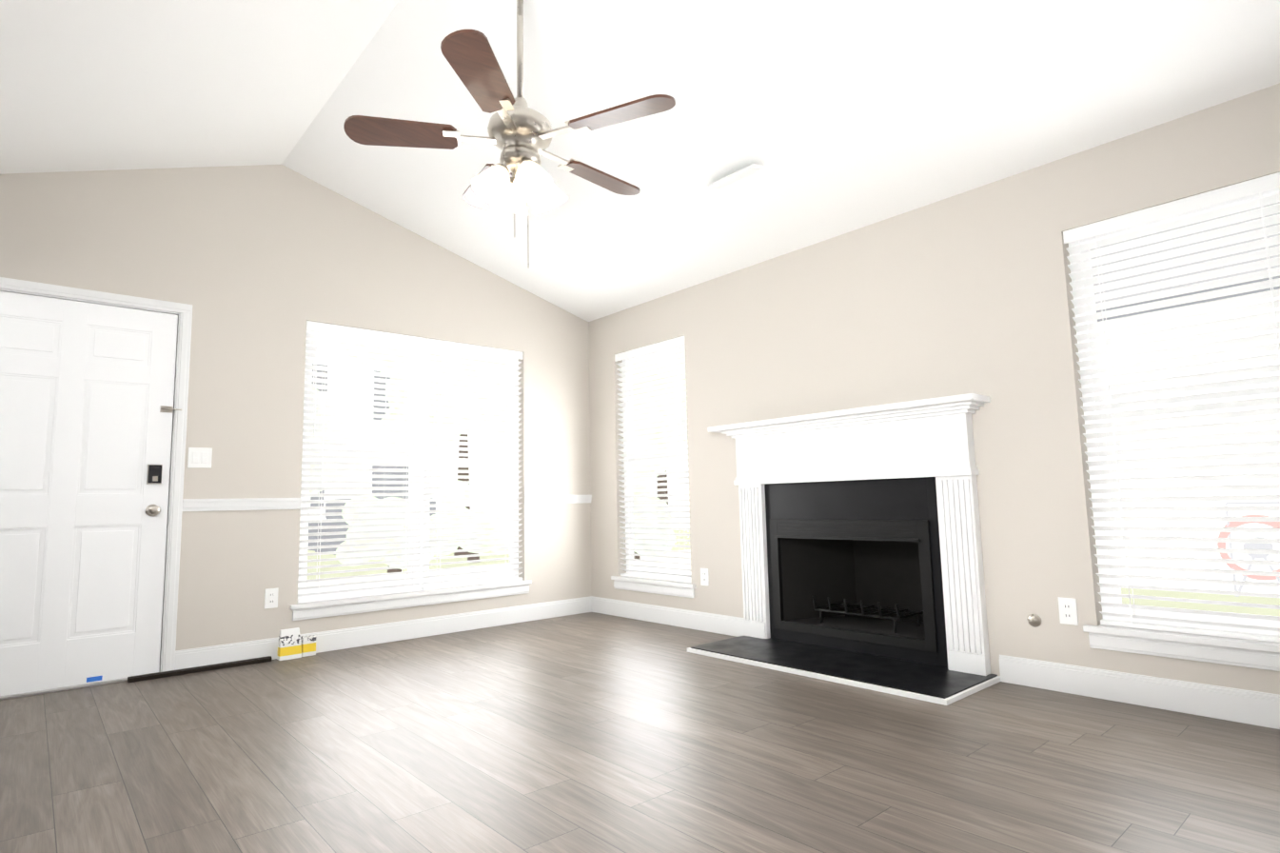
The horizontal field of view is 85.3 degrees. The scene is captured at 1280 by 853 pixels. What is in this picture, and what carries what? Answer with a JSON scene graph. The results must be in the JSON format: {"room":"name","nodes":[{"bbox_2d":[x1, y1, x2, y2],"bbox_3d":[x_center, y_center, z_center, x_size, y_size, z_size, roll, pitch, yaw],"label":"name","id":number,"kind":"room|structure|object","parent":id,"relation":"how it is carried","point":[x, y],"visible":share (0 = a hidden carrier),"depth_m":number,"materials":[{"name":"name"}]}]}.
{"room":"living room","nodes":[
{"label":"living room","id":0,"kind":"room"},
{"bbox_2d":[0,164,591,650],"bbox_3d":[-2.069,-0.132,4.596,4.510,3.130,0.140,4,-8,-41],"label":"wall","id":1,"kind":"structure","parent":0,"point":[257,267],"depth_m":4.30,"materials":[{"name":"paint"}]},
{"bbox_2d":[0,677,127,700],"bbox_3d":[-3.024,1.341,3.557,0.922,0.017,0.150,4,-8,-41],"label":"door threshold sill","id":2,"kind":"structure","parent":1,"relation":"attached to","point":[38,692],"depth_m":3.53,"materials":[{"name":"silver metal"}]},
{"bbox_2d":[0,291,181,695],"bbox_3d":[-2.982,0.329,3.622,0.965,2.018,0.122,4,-8,-41],"label":"door","id":3,"kind":"structure","parent":1,"relation":"in","point":[87,395],"depth_m":3.67,"materials":[{"name":"white painted wood"},{"name":"satin nickel"}]},
{"bbox_2d":[0,276,192,671],"bbox_3d":[-3.043,0.307,3.667,1.048,2.097,0.159,4,-8,-41],"label":"door frame","id":4,"kind":"structure","parent":1,"relation":"attached to","point":[185,310],"depth_m":3.90,"materials":[{"name":"white wood"}]},
{"bbox_2d":[187,447,212,468],"bbox_3d":[-2.553,0.181,4.028,0.117,0.117,0.011,4,-8,-41],"label":"light switch","id":5,"kind":"object","parent":1,"relation":"attached to","point":[199,457],"visible":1,"depth_m":4.03,"materials":[{"name":"white plastic"}]},
{"bbox_2d":[264,587,278,608],"bbox_3d":[-2.231,1.039,4.203,0.072,0.117,0.008,4,-8,-41],"label":"electrical outlet","id":6,"kind":"object","parent":1,"relation":"attached to","point":[270,598],"visible":1,"depth_m":4.20,"materials":[{"name":"white plastic"}]},
{"bbox_2d":[174,595,592,669],"bbox_3d":[-1.490,1.391,4.808,2.909,0.125,0.014,4,-8,-41],"label":"baseboard","id":7,"kind":"structure","parent":1,"relation":"attached to","point":[374,634],"depth_m":4.66,"materials":[{"name":"white wood"}]},
{"bbox_2d":[297,330,518,598],"bbox_3d":[-1.595,0.261,5.010,1.630,1.800,0.058,4,-8,-41],"label":"window","id":8,"kind":"structure","parent":1,"relation":"in","point":[420,561],"depth_m":4.96,"materials":[{"name":"white plastic"}]},
{"bbox_2d":[297,320,425,603],"bbox_3d":[-1.855,0.230,4.689,0.807,1.794,0.068,4,-8,-41],"label":"window blinds","id":9,"kind":"object","parent":8,"relation":"attached to","point":[324,327],"visible":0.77,"depth_m":4.68,"materials":[{"name":"white plastic"}]},
{"bbox_2d":[420,337,522,590],"bbox_3d":[-1.242,0.276,5.224,0.807,1.794,0.068,4,-8,-41],"label":"window blinds","id":10,"kind":"object","parent":8,"relation":"attached to","point":[459,346],"visible":0.98,"depth_m":5.21,"materials":[{"name":"white plastic"}]},
{"bbox_2d":[289,579,531,620],"bbox_3d":[-1.520,1.195,4.845,1.720,0.097,0.120,4,-8,-41],"label":"sill","id":11,"kind":"structure","parent":1,"relation":"attached to","point":[344,606],"depth_m":4.71,"materials":[{"name":"white wood"}]},
{"bbox_2d":[0,611,1279,852],"bbox_3d":[-1.371,1.267,2.662,5.840,0.100,6.380,4,-8,-41],"label":"floor","id":12,"kind":"structure","parent":0,"point":[590,732],"depth_m":2.40,"materials":[{"name":"wood"}]},
{"bbox_2d":[127,655,272,682],"bbox_3d":[-2.459,1.363,3.910,0.690,0.027,0.038,4,-8,-41],"label":"strip","id":13,"kind":"object","parent":12,"relation":"on","point":[165,674],"visible":1,"depth_m":3.88,"materials":[{"name":"black rubber"}]},
{"bbox_2d":[276,627,301,660],"bbox_3d":[-2.115,1.312,4.194,0.125,0.175,0.057,4,-8,-41],"label":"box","id":14,"kind":"object","parent":12,"relation":"on","point":[289,644],"visible":0.98,"depth_m":4.18,"materials":[{"name":"white cardboard"}]},
{"bbox_2d":[300,634,316,656],"bbox_3d":[-2.042,1.349,4.273,0.077,0.115,0.055,4,-8,-41],"label":"box","id":15,"kind":"object","parent":12,"relation":"on","point":[308,645],"visible":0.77,"depth_m":4.25,"materials":[{"name":"cardboard"}]},
{"bbox_2d":[687,393,1000,705],"bbox_3d":[1.166,0.616,4.003,1.077,1.376,1.730,4,-8,-41],"label":"fireplace","id":16,"kind":"object","parent":12,"relation":"on","point":[861,554],"visible":1,"depth_m":3.91,"materials":[{"name":"white wood"}]},
{"bbox_2d":[0,0,1279,321],"bbox_3d":[-0.488,-1.617,2.906,4.510,0.812,5.030,4,-8,-41],"label":"ceiling","id":17,"kind":"structure","parent":0,"point":[837,116],"depth_m":3.26,"materials":[{"name":"white paint"}]},
{"bbox_2d":[343,0,675,268],"bbox_3d":[-0.447,-1.232,2.722,1.196,1.291,1.214,4,-8,-41],"label":"fan","id":18,"kind":"object","parent":17,"relation":"hanging from","point":[521,134],"visible":1,"depth_m":2.58,"materials":[{"name":"brown wood"}]},
{"bbox_2d":[706,163,764,188],"bbox_3d":[0.538,-1.365,3.798,0.166,0.052,0.330,4,-8,-41],"label":"ceiling vent","id":19,"kind":"object","parent":17,"relation":"in","point":[738,175],"visible":0.75,"depth_m":3.75,"materials":[{"name":"white plastic"}]},
{"bbox_2d":[588,82,1279,694],"bbox_3d":[1.237,0.074,4.114,0.140,2.475,4.890,4,-8,-41],"label":"wall","id":20,"kind":"structure","parent":0,"point":[965,292],"depth_m":3.53,"materials":[{"name":"paint"}]},
{"bbox_2d":[610,575,695,597],"bbox_3d":[0.113,1.203,5.236,0.120,0.097,0.910,4,-8,-41],"label":"sill","id":21,"kind":"structure","parent":20,"relation":"attached to","point":[663,586],"depth_m":5.17,"materials":[{"name":"white wood"}]},
{"bbox_2d":[622,343,691,578],"bbox_3d":[0.156,0.265,5.394,0.056,1.800,0.820,4,-8,-41],"label":"window","id":22,"kind":"structure","parent":20,"relation":"in","point":[632,524],"depth_m":5.57,"materials":[{"name":"white plastic"}]},
{"bbox_2d":[614,335,691,582],"bbox_3d":[0.102,0.260,5.347,0.068,1.794,0.812,4,-8,-41],"label":"window blinds","id":23,"kind":"object","parent":22,"relation":"attached to","point":[660,345],"visible":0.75,"depth_m":5.34,"materials":[{"name":"white plastic"}]},
{"bbox_2d":[592,595,743,636],"bbox_3d":[0.160,1.390,5.122,0.014,0.125,1.635,4,-8,-41],"label":"baseboard","id":24,"kind":"structure","parent":20,"relation":"attached to","point":[725,624],"depth_m":5.03,"materials":[{"name":"white wood"}]},
{"bbox_2d":[700,568,708,585],"bbox_3d":[0.448,1.045,4.824,0.008,0.117,0.072,4,-8,-41],"label":"electrical outlet","id":25,"kind":"object","parent":20,"relation":"attached to","point":[704,578],"visible":1,"depth_m":4.82,"materials":[{"name":"white plastic"}]},
{"bbox_2d":[1027,613,1041,627],"bbox_3d":[1.833,0.904,3.234,0.024,0.060,0.060,4,-8,-41],"label":"valve","id":26,"kind":"object","parent":20,"relation":"attached to","point":[1034,620],"visible":1,"depth_m":3.23,"materials":[{"name":"silver metal"}]},
{"bbox_2d":[1057,596,1078,625],"bbox_3d":[1.933,0.834,3.137,0.008,0.117,0.072,4,-8,-41],"label":"electrical outlet","id":27,"kind":"object","parent":20,"relation":"attached to","point":[1068,610],"visible":1,"depth_m":3.13,"materials":[{"name":"white plastic"}]},
{"bbox_2d":[999,654,1279,728],"bbox_3d":[2.215,1.090,2.788,0.014,0.125,1.475,4,-8,-41],"label":"baseboard","id":28,"kind":"structure","parent":20,"relation":"attached to","point":[1240,705],"depth_m":2.89,"materials":[{"name":"white wood"}]},
{"bbox_2d":[1068,187,1279,635],"bbox_3d":[2.340,-0.053,2.914,0.056,1.800,0.820,4,-8,-41],"label":"window","id":29,"kind":"structure","parent":20,"relation":"in","point":[1203,617],"depth_m":3.08,"materials":[{"name":"white plastic"}]},
{"bbox_2d":[1063,172,1279,642],"bbox_3d":[2.286,-0.058,2.866,0.068,1.794,0.812,4,-8,-41],"label":"window blinds","id":30,"kind":"object","parent":29,"relation":"attached to","point":[1259,185],"visible":0.9,"depth_m":2.90,"materials":[{"name":"white plastic"}]},
{"bbox_2d":[1083,624,1279,670],"bbox_3d":[2.297,0.885,2.755,0.120,0.097,0.910,4,-8,-41],"label":"sill","id":31,"kind":"structure","parent":20,"relation":"attached to","point":[1242,652],"depth_m":2.79,"materials":[{"name":"white wood"}]},
{"label":"outside","id":32,"kind":"structure","parent":0,"visible":0},
{"bbox_2d":[306,530,1279,615],"bbox_3d":[-3.588,2.324,10.881,30.000,0.060,40.000,4,-8,-41],"label":"ground","id":33,"kind":"structure","parent":32,"point":[1217,607],"depth_m":10.37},
{"bbox_2d":[307,497,435,554],"bbox_3d":[-6.194,2.354,16.614,3.600,1.260,1.700,4,-8,-41],"label":"car","id":34,"kind":"object","parent":33,"relation":"on","point":[332,529],"depth_m":15.14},
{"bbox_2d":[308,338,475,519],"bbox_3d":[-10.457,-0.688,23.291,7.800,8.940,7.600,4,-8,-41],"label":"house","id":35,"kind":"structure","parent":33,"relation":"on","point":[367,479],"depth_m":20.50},
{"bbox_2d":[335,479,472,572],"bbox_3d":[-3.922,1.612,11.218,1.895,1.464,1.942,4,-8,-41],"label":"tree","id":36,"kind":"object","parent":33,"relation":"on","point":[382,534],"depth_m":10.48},
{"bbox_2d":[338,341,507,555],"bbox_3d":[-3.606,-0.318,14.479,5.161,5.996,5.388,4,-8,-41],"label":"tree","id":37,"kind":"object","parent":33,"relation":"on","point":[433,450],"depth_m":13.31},
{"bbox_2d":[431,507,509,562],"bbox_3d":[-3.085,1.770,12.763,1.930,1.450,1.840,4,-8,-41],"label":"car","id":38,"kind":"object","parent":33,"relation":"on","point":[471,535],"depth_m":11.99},
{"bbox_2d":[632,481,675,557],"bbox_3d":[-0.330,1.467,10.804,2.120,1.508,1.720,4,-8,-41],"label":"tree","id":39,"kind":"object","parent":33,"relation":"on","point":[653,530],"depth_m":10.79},
{"bbox_2d":[631,352,687,559],"bbox_3d":[-0.110,0.350,12.507,3.798,4.090,3.482,4,-8,-41],"label":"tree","id":40,"kind":"object","parent":33,"relation":"on","point":[654,476],"depth_m":10.91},
{"bbox_2d":[656,351,687,525],"bbox_3d":[0.258,0.011,15.202,3.579,5.333,3.703,4,-8,-41],"label":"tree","id":41,"kind":"object","parent":33,"relation":"on","point":[663,492],"depth_m":15.04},
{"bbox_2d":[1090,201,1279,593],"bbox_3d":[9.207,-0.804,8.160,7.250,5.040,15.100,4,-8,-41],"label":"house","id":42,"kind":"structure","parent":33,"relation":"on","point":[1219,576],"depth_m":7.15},
{"bbox_2d":[1217,501,1279,596],"bbox_3d":[5.870,1.175,6.587,0.160,0.917,0.624,4,-8,-41],"label":"hose reel","id":43,"kind":"object","parent":33,"relation":"on","point":[1246,545],"depth_m":6.61,"materials":[{"name":"white"}]},
{"bbox_3d":[0.647,-0.637,0.507,5.840,3.130,0.140,4,-8,-41],"label":"wall","id":44,"kind":"structure","parent":0,"visible":0},
{"bbox_2d":[182,494,591,511],"bbox_3d":[-1.445,0.289,2.722,5.700,0.070,6.100,4,-8,-41],"label":"trim","id":45,"kind":"structure","parent":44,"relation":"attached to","point":[216,504],"depth_m":4.22,"materials":[{"name":"white wood"}]}
]}

